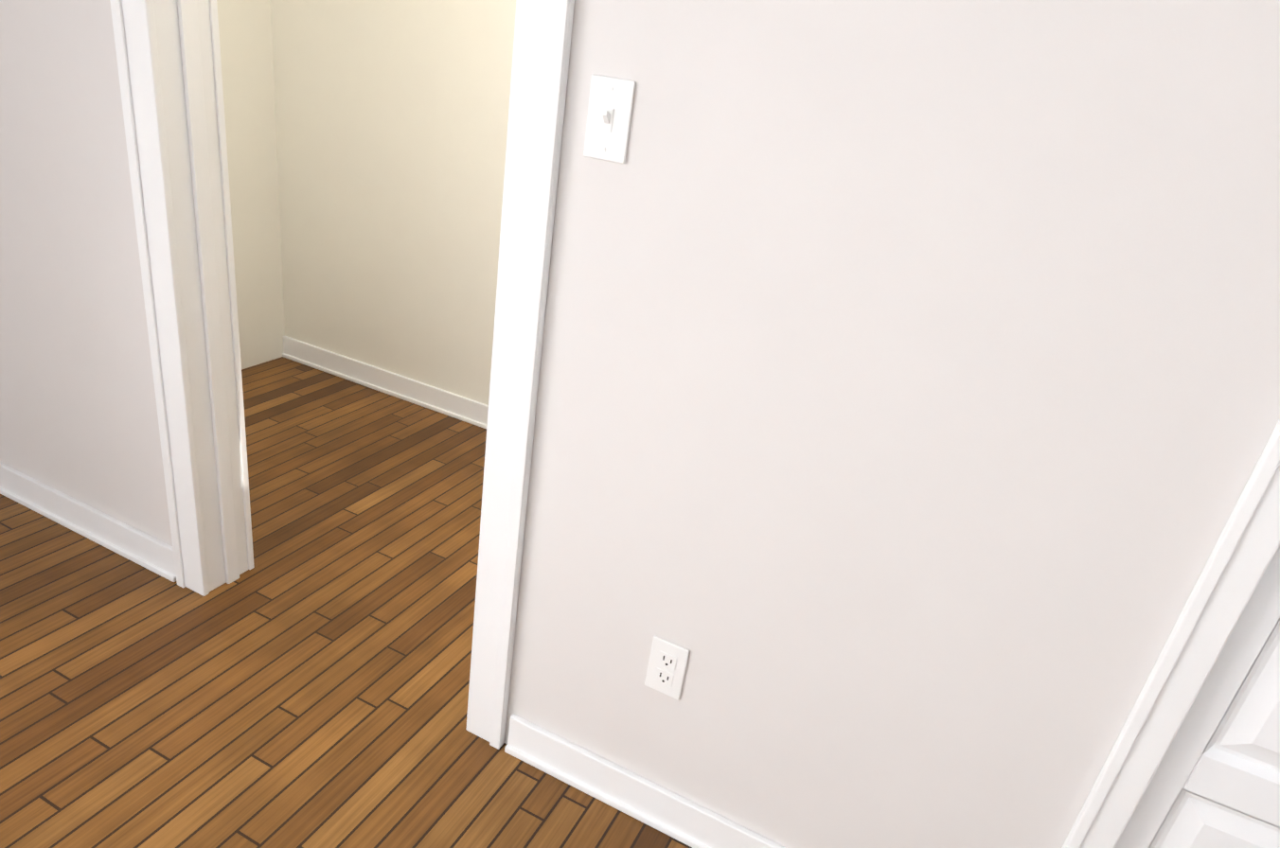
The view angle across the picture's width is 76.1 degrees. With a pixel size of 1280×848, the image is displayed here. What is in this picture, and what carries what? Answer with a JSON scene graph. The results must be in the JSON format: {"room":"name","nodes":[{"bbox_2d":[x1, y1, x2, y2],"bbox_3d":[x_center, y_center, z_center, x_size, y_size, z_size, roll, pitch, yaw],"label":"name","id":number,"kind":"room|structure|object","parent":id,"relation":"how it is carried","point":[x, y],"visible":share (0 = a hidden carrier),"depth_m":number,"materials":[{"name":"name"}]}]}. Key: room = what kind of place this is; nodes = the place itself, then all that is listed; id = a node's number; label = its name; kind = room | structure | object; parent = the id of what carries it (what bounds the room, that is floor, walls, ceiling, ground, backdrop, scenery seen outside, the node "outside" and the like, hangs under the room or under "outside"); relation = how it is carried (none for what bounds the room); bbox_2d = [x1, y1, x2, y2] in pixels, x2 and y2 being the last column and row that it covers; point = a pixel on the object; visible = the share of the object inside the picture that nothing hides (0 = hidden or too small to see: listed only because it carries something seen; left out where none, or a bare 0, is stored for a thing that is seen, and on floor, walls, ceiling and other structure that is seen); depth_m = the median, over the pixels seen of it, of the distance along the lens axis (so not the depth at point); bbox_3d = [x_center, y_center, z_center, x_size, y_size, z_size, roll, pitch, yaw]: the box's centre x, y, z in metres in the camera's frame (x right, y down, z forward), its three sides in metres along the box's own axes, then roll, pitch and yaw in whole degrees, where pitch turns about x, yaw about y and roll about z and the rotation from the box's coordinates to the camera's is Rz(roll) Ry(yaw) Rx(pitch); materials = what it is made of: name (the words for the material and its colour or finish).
{"room":"empty bedroom","nodes":[
{"label":"empty bedroom","id":0,"kind":"room"},
{"bbox_2d":[0,356,692,847],"bbox_3d":[0.464,0.538,2.433,5.100,0.100,9.500,18,26,20],"label":"floor","id":1,"kind":"structure","parent":0,"point":[303,683],"depth_m":1.82,"materials":[{"name":"brown wood"}]},
{"bbox_2d":[216,0,515,405],"bbox_3d":[0.521,-1.531,3.893,2.840,2.450,5.500,18,26,20],"label":"wall","id":2,"kind":"structure","parent":0,"point":[366,144],"depth_m":2.96,"materials":[{"name":"beige paint"}]},
{"bbox_2d":[282,336,488,428],"bbox_3d":[-0.813,-0.103,3.178,1.536,0.092,0.021,18,26,20],"label":"baseboard","id":3,"kind":"structure","parent":2,"relation":"attached to","point":[424,395],"depth_m":3.21,"materials":[{"name":"white wood"}]},
{"bbox_2d":[0,0,1279,847],"bbox_3d":[0.082,-0.386,1.226,4.540,2.450,0.120,18,26,20],"label":"wall","id":4,"kind":"structure","parent":0,"point":[909,400],"depth_m":1.18,"materials":[{"name":"beige paint"}]},
{"bbox_2d":[0,462,176,582],"bbox_3d":[-1.584,0.218,2.211,0.943,0.092,0.021,18,26,20],"label":"baseboard","id":5,"kind":"structure","parent":4,"relation":"attached to","point":[137,546],"depth_m":2.15,"materials":[{"name":"white wood"}]},
{"bbox_2d":[109,0,574,749],"bbox_3d":[-0.548,-0.438,1.524,0.970,2.125,0.165,18,26,20],"label":"door frame","id":6,"kind":"structure","parent":4,"relation":"attached to","point":[542,42],"depth_m":1.62,"materials":[{"name":"white wood"}]},
{"bbox_2d":[583,74,635,163],"bbox_3d":[-0.048,-0.442,1.188,0.070,0.114,0.017,18,26,20],"label":"light switch","id":7,"kind":"object","parent":4,"relation":"attached to","point":[610,109],"visible":1,"depth_m":1.19,"materials":[{"name":"white plastic"}]},
{"bbox_2d":[504,714,785,847],"bbox_3d":[0.163,0.789,1.545,0.979,0.092,0.021,18,26,20],"label":"baseboard","id":8,"kind":"structure","parent":4,"relation":"attached to","point":[629,793],"depth_m":1.61,"materials":[{"name":"white wood"}]},
{"bbox_2d":[644,636,689,700],"bbox_3d":[0.048,0.442,1.479,0.070,0.114,0.007,18,26,20],"label":"duplex electrical outlet","id":9,"kind":"object","parent":4,"relation":"attached to","point":[666,666],"visible":1,"depth_m":1.48,"materials":[{"name":"white plastic"}]},
{"bbox_2d":[1061,418,1279,847],"bbox_3d":[1.324,0.229,0.748,1.309,2.077,0.020,18,26,20],"label":"trim","id":10,"kind":"structure","parent":4,"relation":"attached to","point":[1241,555],"depth_m":1.07,"materials":[{"name":"white wood"}]},
{"bbox_2d":[1114,544,1279,847],"bbox_3d":[1.334,0.236,0.779,1.203,2.006,0.068,18,26,20],"label":"bifold closet doors","id":11,"kind":"structure","parent":4,"relation":"in","point":[1215,782],"depth_m":1.13,"materials":[{"name":"white wood"}]}
]}

